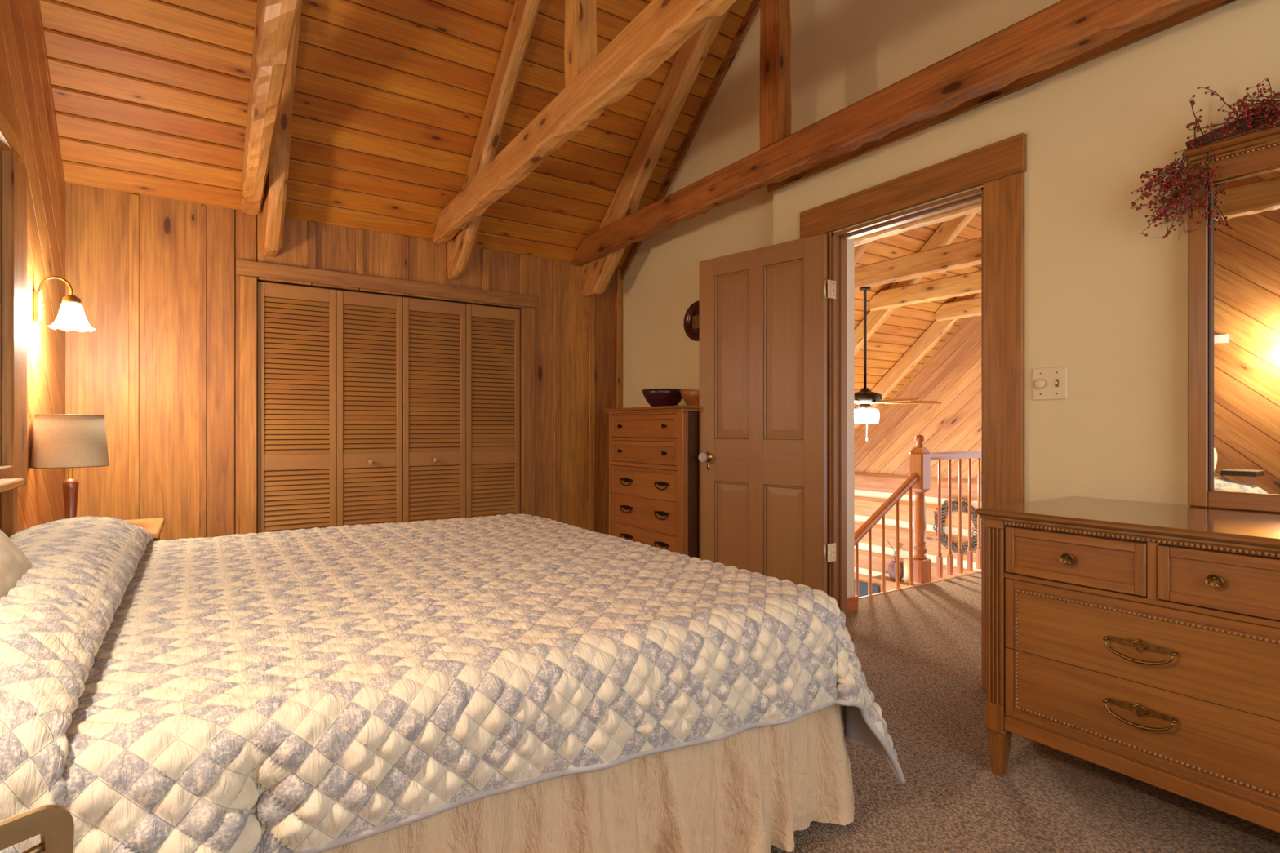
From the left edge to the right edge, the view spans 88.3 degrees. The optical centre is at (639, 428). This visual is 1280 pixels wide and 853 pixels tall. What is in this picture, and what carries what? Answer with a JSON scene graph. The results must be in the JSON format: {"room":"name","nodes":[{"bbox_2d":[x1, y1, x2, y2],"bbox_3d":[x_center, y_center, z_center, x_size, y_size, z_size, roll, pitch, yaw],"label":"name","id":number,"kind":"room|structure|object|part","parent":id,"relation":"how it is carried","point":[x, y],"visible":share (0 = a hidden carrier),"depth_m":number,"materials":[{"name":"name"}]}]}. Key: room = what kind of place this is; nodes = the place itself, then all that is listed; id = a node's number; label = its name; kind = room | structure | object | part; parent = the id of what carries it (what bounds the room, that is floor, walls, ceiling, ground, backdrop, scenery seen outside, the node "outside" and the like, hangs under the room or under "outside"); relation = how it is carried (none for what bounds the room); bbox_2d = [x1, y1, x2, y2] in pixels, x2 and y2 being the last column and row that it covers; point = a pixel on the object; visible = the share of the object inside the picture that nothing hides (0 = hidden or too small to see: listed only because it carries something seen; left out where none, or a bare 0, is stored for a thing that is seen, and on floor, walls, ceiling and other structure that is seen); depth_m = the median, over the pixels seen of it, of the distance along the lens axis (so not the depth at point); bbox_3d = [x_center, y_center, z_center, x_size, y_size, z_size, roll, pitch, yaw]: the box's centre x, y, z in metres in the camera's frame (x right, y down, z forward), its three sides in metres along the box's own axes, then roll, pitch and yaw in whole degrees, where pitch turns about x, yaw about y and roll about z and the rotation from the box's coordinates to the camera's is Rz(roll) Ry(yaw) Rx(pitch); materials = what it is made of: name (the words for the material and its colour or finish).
{"room":"bedroom","nodes":[
{"label":"bedroom","id":0,"kind":"room"},
{"bbox_2d":[0,0,65,532],"bbox_3d":[-1.417,-1.100,1.007,0.060,4.400,6.050,0,0,-34],"label":"wall","id":1,"kind":"structure","parent":0,"point":[25,82],"depth_m":2.88,"materials":[{"name":"brown wood"}]},
{"bbox_2d":[0,86,26,487],"bbox_3d":[-1.950,-0.456,1.835,0.093,1.432,1.680,0,0,-34],"label":"window","id":2,"kind":"structure","parent":1,"relation":"in","point":[13,171],"depth_m":2.37,"materials":[{"name":"brown wood"}]},
{"bbox_2d":[32,275,94,332],"bbox_3d":[-2.517,-0.548,2.887,0.197,0.230,0.149,0,0,-11],"label":"wall sconce","id":3,"kind":"object","parent":1,"relation":"attached to","point":[71,315],"visible":1,"depth_m":2.86,"materials":[{"name":"white glass"}]},
{"bbox_3d":[-2.587,-0.525,2.829,0.023,0.130,0.052,0,0,-34],"label":"plate","id":4,"kind":"part","parent":3,"relation":"part of","materials":[{"name":"gold metal"}]},
{"bbox_3d":[-2.537,-0.619,2.863,0.116,0.088,0.011,0,0,-34],"label":"arm","id":5,"kind":"part","parent":3,"relation":"part of","materials":[{"name":"gold metal"}]},
{"bbox_3d":[-2.493,-0.493,2.892,0.149,0.120,0.149,0,0,34],"label":"lamp shade","id":6,"kind":"part","parent":3,"relation":"part of","materials":[{"name":"white glass"}]},
{"bbox_2d":[65,182,622,540],"bbox_3d":[-1.715,-0.150,4.674,3.550,2.500,0.524,0,0,-34],"label":"wall","id":7,"kind":"structure","parent":0,"point":[156,280],"depth_m":3.86,"materials":[{"name":"brown wood"}]},
{"bbox_2d":[257,281,402,533],"bbox_3d":[-1.963,0.093,4.230,0.852,1.974,0.065,0,0,-34],"label":"door","id":8,"kind":"structure","parent":7,"relation":"in","point":[335,460],"depth_m":4.22,"materials":[{"name":"brown wood"}]},
{"bbox_3d":[-2.145,0.093,4.131,0.439,1.974,0.028,0,0,-34],"label":"panel","id":9,"kind":"part","parent":8,"relation":"part of","materials":[{"name":"brown wood"}]},
{"bbox_3d":[-1.789,0.093,4.369,0.409,1.974,0.028,0,0,-34],"label":"panel","id":10,"kind":"part","parent":8,"relation":"part of","materials":[{"name":"brown wood"}]},
{"bbox_3d":[-1.773,0.218,4.342,0.038,0.037,0.038,0,0,-34],"label":"knob","id":11,"kind":"part","parent":8,"relation":"part of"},
{"bbox_2d":[236,259,537,534],"bbox_3d":[-1.607,0.049,4.477,1.940,2.103,0.092,0,0,-34],"label":"trim","id":12,"kind":"structure","parent":7,"relation":"attached to","point":[248,284],"depth_m":4.17,"materials":[{"name":"brown wood"}]},
{"bbox_3d":[-2.347,0.093,3.953,0.087,2.014,0.019,0,0,-34],"label":"casing","id":13,"kind":"part","parent":12,"relation":"part of","materials":[{"name":"brown wood"}]},
{"bbox_3d":[-0.839,0.093,4.963,0.103,2.014,0.019,0,0,-34],"label":"casing","id":14,"kind":"part","parent":12,"relation":"part of","materials":[{"name":"brown wood"}]},
{"bbox_2d":[402,297,519,522],"bbox_3d":[-1.251,0.093,4.707,0.851,1.974,0.065,0,0,-34],"label":"door","id":15,"kind":"structure","parent":7,"relation":"in","point":[460,460],"depth_m":4.70,"materials":[{"name":"brown wood"}]},
{"bbox_3d":[-1.434,0.093,4.607,0.434,1.974,0.028,0,0,-34],"label":"panel","id":16,"kind":"part","parent":15,"relation":"part of","materials":[{"name":"brown wood"}]},
{"bbox_3d":[-1.423,0.218,4.576,0.038,0.037,0.038,0,0,-34],"label":"knob","id":17,"kind":"part","parent":15,"relation":"part of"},
{"bbox_3d":[-1.079,0.093,4.845,0.413,1.974,0.028,0,0,-34],"label":"panel","id":18,"kind":"part","parent":15,"relation":"part of","materials":[{"name":"brown wood"}]},
{"bbox_2d":[39,0,752,270],"bbox_3d":[0.054,-2.280,1.998,3.528,1.947,6.005,0,0,-34],"label":"ceiling","id":19,"kind":"structure","parent":0,"point":[150,97],"depth_m":3.71,"materials":[{"name":"brown wood"}]},
{"bbox_2d":[240,0,300,214],"bbox_3d":[-0.873,-1.368,1.660,0.100,0.179,5.434,0,0,-33],"label":"tie beam","id":20,"kind":"structure","parent":19,"relation":"attached to","point":[275,20],"depth_m":2.52,"materials":[{"name":"brown wood"}]},
{"bbox_2d":[262,0,302,257],"bbox_3d":[-1.678,-2.085,3.160,0.092,2.076,2.079,0,0,-34],"label":"rafter","id":21,"kind":"object","parent":19,"relation":"attached to","point":[274,198],"visible":0.66,"depth_m":3.59,"materials":[{"name":"brown wood"}]},
{"bbox_2d":[446,0,541,280],"bbox_3d":[-0.749,-2.082,3.785,0.083,2.074,2.074,0,0,-34],"label":"rafter","id":22,"kind":"object","parent":19,"relation":"attached to","point":[524,13],"visible":0.81,"depth_m":3.90,"materials":[{"name":"brown wood"}]},
{"bbox_2d":[432,0,736,244],"bbox_3d":[0.056,-1.367,2.288,0.094,0.179,5.425,0,0,-32],"label":"tie beam","id":23,"kind":"structure","parent":19,"relation":"attached to","point":[662,27],"depth_m":2.64,"materials":[{"name":"brown wood"}]},
{"bbox_2d":[564,0,596,87],"bbox_3d":[-0.254,-2.219,2.778,0.091,1.528,0.131,0,0,-34],"label":"post","id":24,"kind":"object","parent":23,"relation":"on","point":[580,20],"visible":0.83,"depth_m":2.74,"materials":[{"name":"brown wood"}]},
{"bbox_2d":[582,5,731,297],"bbox_3d":[0.163,-2.084,4.393,0.111,2.078,2.079,0,0,-34],"label":"rafter","id":25,"kind":"object","parent":19,"relation":"attached to","point":[597,274],"visible":0.84,"depth_m":4.46,"materials":[{"name":"brown wood"}]},
{"bbox_2d":[572,0,1209,266],"bbox_3d":[1.013,-1.368,2.931,0.095,0.179,5.416,0,0,-34],"label":"tie beam","id":26,"kind":"structure","parent":19,"relation":"attached to","point":[1061,31],"depth_m":2.70,"materials":[{"name":"brown wood"}]},
{"bbox_2d":[759,0,791,149],"bbox_3d":[0.695,-2.219,3.401,0.091,1.528,0.146,0,0,-34],"label":"post","id":27,"kind":"object","parent":26,"relation":"on","point":[775,113],"visible":0.93,"depth_m":3.36,"materials":[{"name":"brown wood"}]},
{"bbox_2d":[846,238,854,597],"bbox_3d":[1.109,-0.200,3.943,0.390,2.600,0.120,0,0,-34],"label":"wall","id":28,"kind":"structure","parent":0,"point":[851,242],"depth_m":3.98,"materials":[{"name":"white paint"}]},
{"bbox_2d":[846,595,857,612],"bbox_3d":[1.153,1.058,3.891,0.405,0.085,0.014,0,0,-34],"label":"baseboard","id":29,"kind":"structure","parent":28,"relation":"attached to","point":[851,602],"depth_m":3.97,"materials":[{"name":"brown wood"}]},
{"bbox_2d":[854,315,981,592],"bbox_3d":[3.820,0.250,8.514,0.138,6.700,4.700,0,0,-34],"label":"wall","id":30,"kind":"structure","parent":0,"point":[951,376],"depth_m":8.56,"materials":[{"name":"brown wood"}]},
{"bbox_2d":[854,580,879,597],"bbox_3d":[2.947,2.510,9.620,0.049,0.700,1.290,0,0,-34],"label":"television","id":31,"kind":"object","parent":30,"relation":"attached to","point":[863,586],"visible":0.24,"depth_m":9.26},
{"bbox_2d":[871,575,915,587],"bbox_3d":[3.666,2.050,8.423,0.224,0.050,1.520,0,0,-34],"label":"mantel shelf","id":32,"kind":"object","parent":30,"relation":"attached to","point":[877,579],"visible":0.24,"depth_m":8.77,"materials":[{"name":"brown wood"}]},
{"bbox_2d":[887,540,903,580],"bbox_3d":[3.410,1.770,8.823,0.257,0.507,0.207,0,0,40],"label":"vase","id":33,"kind":"object","parent":32,"relation":"on","point":[891,566],"visible":0.56,"depth_m":8.76,"materials":[{"name":"ceramic"}]},
{"bbox_2d":[903,558,908,582],"bbox_3d":[3.514,1.865,8.682,0.080,0.319,0.080,0,0,-34],"label":"candle","id":34,"kind":"object","parent":32,"relation":"on","point":[905,560],"visible":0.87,"depth_m":8.65,"materials":[{"name":"wax"}]},
{"bbox_2d":[933,496,977,554],"bbox_3d":[3.937,1.192,8.141,0.082,0.724,0.684,0,0,-34],"label":"wreath","id":35,"kind":"object","parent":30,"relation":"attached to","point":[954,504],"visible":0.61,"depth_m":8.14,"materials":[{"name":"grey plant"}]},
{"bbox_2d":[854,211,981,435],"bbox_3d":[3.253,-1.144,4.965,5.070,4.188,9.233,0,0,-34],"label":"ceiling","id":36,"kind":"structure","parent":0,"point":[905,325],"depth_m":7.64,"materials":[{"name":"brown wood"}]},
{"bbox_2d":[854,241,871,263],"bbox_3d":[1.688,-1.183,6.646,0.100,3.796,4.032,0,0,-34],"label":"rafter","id":37,"kind":"object","parent":36,"relation":"attached to","point":[860,250],"visible":0.02,"depth_m":6.09,"materials":[{"name":"brown wood"}]},
{"bbox_2d":[854,212,977,355],"bbox_3d":[2.564,-1.189,7.225,0.100,3.808,4.046,0,0,-34],"label":"rafter","id":38,"kind":"object","parent":36,"relation":"attached to","point":[948,230],"visible":0.18,"depth_m":6.78,"materials":[{"name":"brown wood"}]},
{"bbox_2d":[854,236,981,291],"bbox_3d":[2.747,-1.363,4.848,0.100,0.195,4.000,0,0,-34],"label":"tie beam","id":39,"kind":"structure","parent":36,"relation":"attached to","point":[967,253],"depth_m":5.42,"materials":[{"name":"brown wood"}]},
{"bbox_2d":[854,287,941,441],"bbox_3d":[1.988,-0.574,5.895,1.261,1.378,1.294,0,0,-34],"label":"ceiling fan","id":40,"kind":"object","parent":39,"relation":"hanging from","point":[864,397],"visible":0.91,"depth_m":5.86,"materials":[{"name":"brown metal"}]},
{"bbox_3d":[1.979,-0.112,5.884,0.129,0.136,0.130,0,0,-34],"label":"globe","id":41,"kind":"part","parent":40,"relation":"part of"},
{"bbox_3d":[2.024,-0.811,5.928,0.100,0.903,0.098,0,0,-34],"label":"rod","id":42,"kind":"part","parent":40,"relation":"part of","materials":[{"name":"brown metal"}]},
{"bbox_3d":[2.069,-0.112,5.883,0.130,0.136,0.129,0,0,-34],"label":"globe","id":43,"kind":"part","parent":40,"relation":"part of"},
{"bbox_3d":[2.145,-0.235,5.557,0.139,0.036,0.580,0,0,-18],"label":"blade","id":44,"kind":"part","parent":40,"relation":"part of","materials":[{"name":"brown wood"}]},
{"bbox_3d":[2.414,-0.235,5.928,0.580,0.036,0.139,0,0,0],"label":"blade","id":45,"kind":"part","parent":40,"relation":"part of","materials":[{"name":"brown wood"}]},
{"bbox_2d":[854,292,981,429],"bbox_3d":[3.576,-1.188,7.906,0.100,3.800,4.039,0,0,-34],"label":"rafter","id":46,"kind":"object","parent":36,"relation":"attached to","point":[937,330],"visible":0.23,"depth_m":8.12,"materials":[{"name":"brown wood"}]},
{"bbox_2d":[854,201,981,246],"bbox_3d":[1.726,-1.363,4.164,0.100,0.195,4.000,0,0,-34],"label":"tie beam","id":47,"kind":"structure","parent":36,"relation":"attached to","point":[947,215],"depth_m":4.09,"materials":[{"name":"brown wood"}]},
{"bbox_2d":[870,270,981,311],"bbox_3d":[3.620,-1.363,5.432,0.100,0.195,4.000,0,0,-34],"label":"tie beam","id":48,"kind":"structure","parent":36,"relation":"attached to","point":[965,284],"depth_m":6.50,"materials":[{"name":"brown wood"}]},
{"bbox_2d":[936,297,981,321],"bbox_3d":[4.626,-1.363,6.122,0.100,0.195,3.972,0,0,-34],"label":"tie beam","id":49,"kind":"structure","parent":36,"relation":"attached to","point":[969,308],"depth_m":7.51,"materials":[{"name":"brown wood"}]},
{"bbox_2d":[857,570,981,599],"bbox_3d":[2.589,1.167,5.049,3.280,0.146,0.019,0,0,-34],"label":"trim","id":50,"kind":"structure","parent":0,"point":[967,574],"depth_m":4.60,"materials":[{"name":"brown wood"}]},
{"bbox_2d":[622,0,1279,505],"bbox_3d":[1.447,-1.044,2.948,0.145,4.288,5.990,0,0,-34],"label":"wall","id":51,"kind":"structure","parent":0,"point":[1106,301],"depth_m":2.56,"materials":[{"name":"beige paint"}]},
{"bbox_2d":[619,0,759,280],"bbox_3d":[0.438,-2.199,4.535,0.024,1.978,2.150,0,0,-34],"label":"trim","id":52,"kind":"structure","parent":51,"relation":"attached to","point":[754,6],"depth_m":4.53,"materials":[{"name":"brown wood"}]},
{"bbox_2d":[683,300,699,341],"bbox_3d":[0.409,-0.750,4.576,0.026,0.284,0.340,0,0,-34],"label":"oval plaque","id":53,"kind":"object","parent":51,"relation":"attached to","point":[691,318],"visible":0.56,"depth_m":4.62,"materials":[{"name":"brown wood"}]},
{"bbox_2d":[697,233,835,593],"bbox_3d":[0.667,0.038,3.691,0.860,2.100,0.109,0,0,42],"label":"door","id":54,"kind":"structure","parent":51,"relation":"in","point":[762,456],"depth_m":3.67,"materials":[{"name":"brown wood"}]},
{"bbox_3d":[0.374,0.170,3.904,0.062,0.062,0.038,0,0,44],"label":"knob","id":55,"kind":"part","parent":54,"relation":"part of","materials":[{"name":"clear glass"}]},
{"bbox_3d":[0.541,-0.423,3.837,0.246,0.966,0.028,0,0,44],"label":"panel","id":56,"kind":"part","parent":54,"relation":"part of","materials":[{"name":"brown wood"}]},
{"bbox_3d":[0.541,0.585,3.837,0.246,0.550,0.028,0,0,44],"label":"panel","id":57,"kind":"part","parent":54,"relation":"part of","materials":[{"name":"brown wood"}]},
{"bbox_3d":[0.789,-0.423,3.597,0.253,0.966,0.028,0,0,44],"label":"panel","id":58,"kind":"part","parent":54,"relation":"part of","materials":[{"name":"brown wood"}]},
{"bbox_3d":[0.789,0.585,3.597,0.253,0.550,0.028,0,0,44],"label":"panel","id":59,"kind":"part","parent":54,"relation":"part of","materials":[{"name":"brown wood"}]},
{"bbox_2d":[800,133,1026,690],"bbox_3d":[1.255,-0.043,3.161,0.122,2.286,1.183,0,0,-34],"label":"trim","id":60,"kind":"structure","parent":51,"relation":"attached to","point":[1000,166],"depth_m":2.79,"materials":[{"name":"brown wood"}]},
{"bbox_3d":[0.953,0.033,3.533,0.023,2.134,0.189,0,0,-34],"label":"casing","id":61,"kind":"part","parent":60,"relation":"part of","materials":[{"name":"brown wood"}]},
{"bbox_3d":[1.499,0.033,2.718,0.023,2.134,0.159,0,0,-34],"label":"casing","id":62,"kind":"part","parent":60,"relation":"part of","materials":[{"name":"brown wood"}]},
{"bbox_2d":[767,0,1236,192],"bbox_3d":[1.882,-1.437,2.147,0.021,0.126,4.075,0,0,-34],"label":"ceiling beam","id":63,"kind":"structure","parent":51,"relation":"attached to","point":[1189,12],"depth_m":2.65,"materials":[{"name":"brown wood"}]},
{"bbox_2d":[1031,366,1066,399],"bbox_3d":[1.595,-0.176,2.575,0.022,0.127,0.127,0,0,-34],"label":"switch plate","id":64,"kind":"object","parent":51,"relation":"attached to","point":[1047,383],"visible":1,"depth_m":2.58,"materials":[{"name":"beige plastic"}]},
{"bbox_3d":[1.576,-0.177,2.599,0.016,0.042,0.042,0,0,-34],"label":"dimmer knob","id":65,"kind":"part","parent":64,"relation":"part of","materials":[{"name":"beige plastic"}]},
{"bbox_2d":[770,572,1279,852],"bbox_3d":[1.448,1.140,3.196,7.238,0.080,6.500,0,0,-34],"label":"floor","id":66,"kind":"structure","parent":0,"point":[917,649],"depth_m":2.04,"materials":[{"name":"carpet"}]},
{"bbox_2d":[0,478,24,537],"bbox_3d":[-0.916,0.635,2.094,1.963,0.930,1.900,0,0,-34],"label":"bed","id":67,"kind":"object","parent":66,"relation":"on","point":[9,486],"visible":0.08,"depth_m":2.18,"materials":[{"name":"quilted cotton fabric"},{"name":"wood"}]},
{"bbox_2d":[0,529,32,598],"bbox_3d":[-1.354,0.249,1.248,0.257,0.282,0.720,0,0,-34],"label":"pillow","id":68,"kind":"object","parent":67,"relation":"on","point":[14,563],"visible":0.63,"depth_m":1.36,"materials":[{"name":"beige fabric"}]},
{"bbox_2d":[0,513,905,852],"bbox_3d":[-0.761,0.642,2.102,2.184,0.677,2.361,0,0,-34],"label":"quilt","id":69,"kind":"object","parent":67,"relation":"on","point":[316,690],"visible":0.99,"depth_m":1.34,"materials":[{"name":"white fabric"}]},
{"bbox_2d":[320,704,854,852],"bbox_3d":[-0.750,0.805,2.129,1.964,0.531,2.067,0,0,-34],"label":"bed skirt","id":70,"kind":"object","parent":67,"relation":"hanging from","point":[748,791],"visible":0.19,"depth_m":1.50,"materials":[{"name":"fabric"}]},
{"bbox_2d":[0,804,74,852],"bbox_3d":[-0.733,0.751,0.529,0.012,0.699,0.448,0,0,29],"label":"chair","id":71,"kind":"object","parent":66,"relation":"on","point":[55,824],"visible":1,"depth_m":0.70,"materials":[{"name":"brown wood"}]},
{"bbox_2d":[123,517,164,541],"bbox_3d":[-2.371,0.770,2.913,0.431,0.660,0.560,0,0,-34],"label":"nightstand","id":72,"kind":"object","parent":66,"relation":"on","point":[154,526],"visible":0.06,"depth_m":3.03,"materials":[{"name":"brown wood"}]},
{"bbox_2d":[29,414,109,519],"bbox_3d":[-2.470,0.190,2.859,0.265,0.499,0.265,0,0,-34],"label":"table lamp","id":73,"kind":"object","parent":72,"relation":"on","point":[59,441],"visible":0.9,"depth_m":2.78,"materials":[{"name":"beige fabric"}]},
{"bbox_3d":[-2.470,0.052,2.859,0.260,0.221,0.260,0,0,-34],"label":"lamp shade","id":74,"kind":"part","parent":73,"relation":"part of","materials":[{"name":"fabric"}]},
{"bbox_3d":[-2.216,0.590,3.017,0.013,0.180,0.440,0,0,-34],"label":"drawer","id":75,"kind":"part","parent":72,"relation":"part of","materials":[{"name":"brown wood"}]},
{"bbox_2d":[604,404,700,558],"bbox_3d":[0.209,0.480,4.420,0.505,1.240,0.897,0,0,-34],"label":"dresser","id":76,"kind":"object","parent":66,"relation":"on","point":[654,451],"visible":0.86,"depth_m":4.17,"materials":[{"name":"brown wood"}]},
{"bbox_3d":[-0.094,0.739,4.458,0.020,0.051,0.150,0,0,-34],"label":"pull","id":77,"kind":"part","parent":76,"relation":"part of","materials":[{"name":"black metal"}]},
{"bbox_3d":[-0.094,0.546,4.458,0.020,0.051,0.150,0,0,-34],"label":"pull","id":78,"kind":"part","parent":76,"relation":"part of","materials":[{"name":"black metal"}]},
{"bbox_3d":[-0.094,0.361,4.458,0.020,0.051,0.150,0,0,-34],"label":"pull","id":79,"kind":"part","parent":76,"relation":"part of","materials":[{"name":"black metal"}]},
{"bbox_3d":[0.022,0.761,4.311,0.020,0.206,0.766,0,0,-34],"label":"drawer","id":80,"kind":"part","parent":76,"relation":"part of","materials":[{"name":"brown wood"}]},
{"bbox_3d":[0.022,0.553,4.311,0.020,0.206,0.766,0,0,-34],"label":"drawer","id":81,"kind":"part","parent":76,"relation":"part of","materials":[{"name":"brown wood"}]},
{"bbox_3d":[0.022,0.352,4.311,0.020,0.191,0.766,0,0,-34],"label":"drawer","id":82,"kind":"part","parent":76,"relation":"part of","materials":[{"name":"brown wood"}]},
{"bbox_3d":[0.020,0.153,4.309,0.020,0.143,0.766,0,0,-34],"label":"drawer","id":83,"kind":"part","parent":76,"relation":"part of","materials":[{"name":"brown wood"}]},
{"bbox_3d":[0.020,-0.017,4.309,0.020,0.147,0.766,0,0,-34],"label":"drawer","id":84,"kind":"part","parent":76,"relation":"part of","materials":[{"name":"brown wood"}]},
{"bbox_3d":[0.132,0.736,4.120,0.020,0.051,0.150,0,0,-34],"label":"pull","id":85,"kind":"part","parent":76,"relation":"part of","materials":[{"name":"black metal"}]},
{"bbox_3d":[0.132,0.543,4.120,0.020,0.051,0.150,0,0,-34],"label":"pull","id":86,"kind":"part","parent":76,"relation":"part of","materials":[{"name":"black metal"}]},
{"bbox_3d":[0.132,0.358,4.120,0.020,0.051,0.150,0,0,-34],"label":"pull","id":87,"kind":"part","parent":76,"relation":"part of","materials":[{"name":"black metal"}]},
{"bbox_2d":[641,388,682,406],"bbox_3d":[0.161,-0.202,4.470,0.300,0.122,0.300,0,0,-34],"label":"bowl","id":88,"kind":"object","parent":76,"relation":"on","point":[654,397],"visible":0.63,"depth_m":4.36,"materials":[{"name":"red ceramic"}]},
{"bbox_2d":[680,389,699,405],"bbox_3d":[0.411,-0.196,4.240,0.297,0.110,0.330,0,0,-34],"label":"bowl","id":89,"kind":"object","parent":76,"relation":"on","point":[691,397],"visible":0.3,"depth_m":4.15,"materials":[{"name":"brown wood"}]},
{"bbox_2d":[909,434,930,583],"bbox_3d":[2.006,0.571,4.724,0.110,1.058,0.110,0,0,-34],"label":"newel post","id":90,"kind":"object","parent":66,"relation":"on","point":[919,455],"visible":0.98,"depth_m":4.69,"materials":[{"name":"brown wood"}]},
{"bbox_2d":[854,472,918,597],"bbox_3d":[1.424,1.079,4.335,1.290,1.527,0.056,0,0,-34],"label":"stair railing","id":91,"kind":"object","parent":90,"relation":"attached to","point":[894,499],"visible":0.28,"depth_m":4.49,"materials":[{"name":"brown wood"}]},
{"bbox_3d":[1.424,0.712,4.335,1.290,0.794,0.056,0,0,-34],"label":"handrail","id":92,"kind":"part","parent":91,"relation":"part of","materials":[{"name":"brown wood"}]},
{"bbox_2d":[929,450,981,578],"bbox_3d":[2.941,0.636,5.350,2.160,0.927,0.056,0,0,-34],"label":"landing railing","id":93,"kind":"object","parent":90,"relation":"attached to","point":[949,455],"visible":0.28,"depth_m":5.00,"materials":[{"name":"brown wood"}]},
{"bbox_3d":[2.941,0.201,5.350,2.160,0.055,0.056,0,0,-34],"label":"handrail","id":94,"kind":"part","parent":93,"relation":"part of","materials":[{"name":"brown wood"}]},
{"bbox_2d":[975,496,1279,833],"bbox_3d":[1.753,0.677,1.706,0.693,0.845,1.442,0,0,-34],"label":"dresser","id":95,"kind":"object","parent":66,"relation":"on","point":[1140,641],"visible":1,"depth_m":1.77,"materials":[{"name":"brown wood"}]},
{"bbox_3d":[1.145,0.619,2.101,0.060,0.662,0.055,0,0,-34],"label":"fluted post","id":96,"kind":"part","parent":95,"relation":"part of","materials":[{"name":"brown wood"}]},
{"bbox_3d":[1.146,1.024,2.101,0.066,0.153,0.065,0,0,-34],"label":"leg","id":97,"kind":"part","parent":95,"relation":"part of","materials":[{"name":"brown wood"}]},
{"bbox_3d":[1.239,0.378,1.908,0.024,0.036,0.036,0,0,-34],"label":"knob","id":98,"kind":"part","parent":95,"relation":"part of","materials":[{"name":"gold metal"}]},
{"bbox_3d":[1.252,0.378,1.913,0.020,0.141,0.368,0,0,-34],"label":"drawer","id":99,"kind":"part","parent":95,"relation":"part of","materials":[{"name":"brown wood"}]},
{"bbox_3d":[1.324,0.762,1.752,0.031,0.063,0.165,0,0,-34],"label":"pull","id":100,"kind":"part","parent":95,"relation":"part of","materials":[{"name":"gold metal"}]},
{"bbox_3d":[1.324,0.590,1.752,0.031,0.063,0.165,0,0,-34],"label":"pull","id":101,"kind":"part","parent":95,"relation":"part of","materials":[{"name":"gold metal"}]},
{"bbox_3d":[1.494,0.296,1.532,0.009,0.011,1.274,0,0,-34],"label":"bead molding","id":102,"kind":"part","parent":95,"relation":"part of","materials":[{"name":"brown wood"}]},
{"bbox_3d":[1.502,0.788,1.538,0.020,0.207,1.270,0,0,-34],"label":"drawer","id":103,"kind":"part","parent":95,"relation":"part of","materials":[{"name":"brown wood"}]},
{"bbox_3d":[1.502,0.576,1.538,0.020,0.215,1.270,0,0,-34],"label":"drawer","id":104,"kind":"part","parent":95,"relation":"part of","materials":[{"name":"brown wood"}]},
{"bbox_3d":[1.498,0.777,1.534,0.009,0.176,1.216,0,0,-34],"label":"bead molding","id":105,"kind":"part","parent":95,"relation":"part of","materials":[{"name":"brown wood"}]},
{"bbox_3d":[1.498,0.586,1.534,0.009,0.184,1.216,0,0,-34],"label":"bead molding","id":106,"kind":"part","parent":95,"relation":"part of","materials":[{"name":"brown wood"}]},
{"bbox_3d":[1.424,0.378,1.632,0.024,0.036,0.036,0,0,-34],"label":"knob","id":107,"kind":"part","parent":95,"relation":"part of","materials":[{"name":"gold metal"}]},
{"bbox_3d":[1.502,0.378,1.538,0.020,0.141,0.484,0,0,-34],"label":"drawer","id":108,"kind":"part","parent":95,"relation":"part of","materials":[{"name":"brown wood"}]},
{"bbox_2d":[1182,124,1279,513],"bbox_3d":[2.006,-0.329,1.873,0.042,1.166,0.737,0,0,-35],"label":"mirror","id":109,"kind":"object","parent":95,"relation":"on","point":[1233,267],"visible":0.93,"depth_m":2.07,"materials":[{"name":"brown wood"}]},
{"bbox_2d":[1130,77,1279,238],"bbox_3d":[1.918,-0.869,1.882,0.201,0.500,0.909,0,0,-34],"label":"garland","id":110,"kind":"object","parent":109,"relation":"attached to","point":[1260,116],"visible":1,"depth_m":2.11},
{"bbox_3d":[2.001,-0.829,1.865,0.012,0.091,0.700,0,0,-35],"label":"gold molding","id":111,"kind":"part","parent":109,"relation":"part of","materials":[{"name":"brown wood"}]},
{"bbox_3d":[2.012,-0.292,1.879,0.006,0.984,0.608,0,0,-35],"label":"glass","id":112,"kind":"part","parent":109,"relation":"part of","materials":[{"name":"mirror"}]}
]}

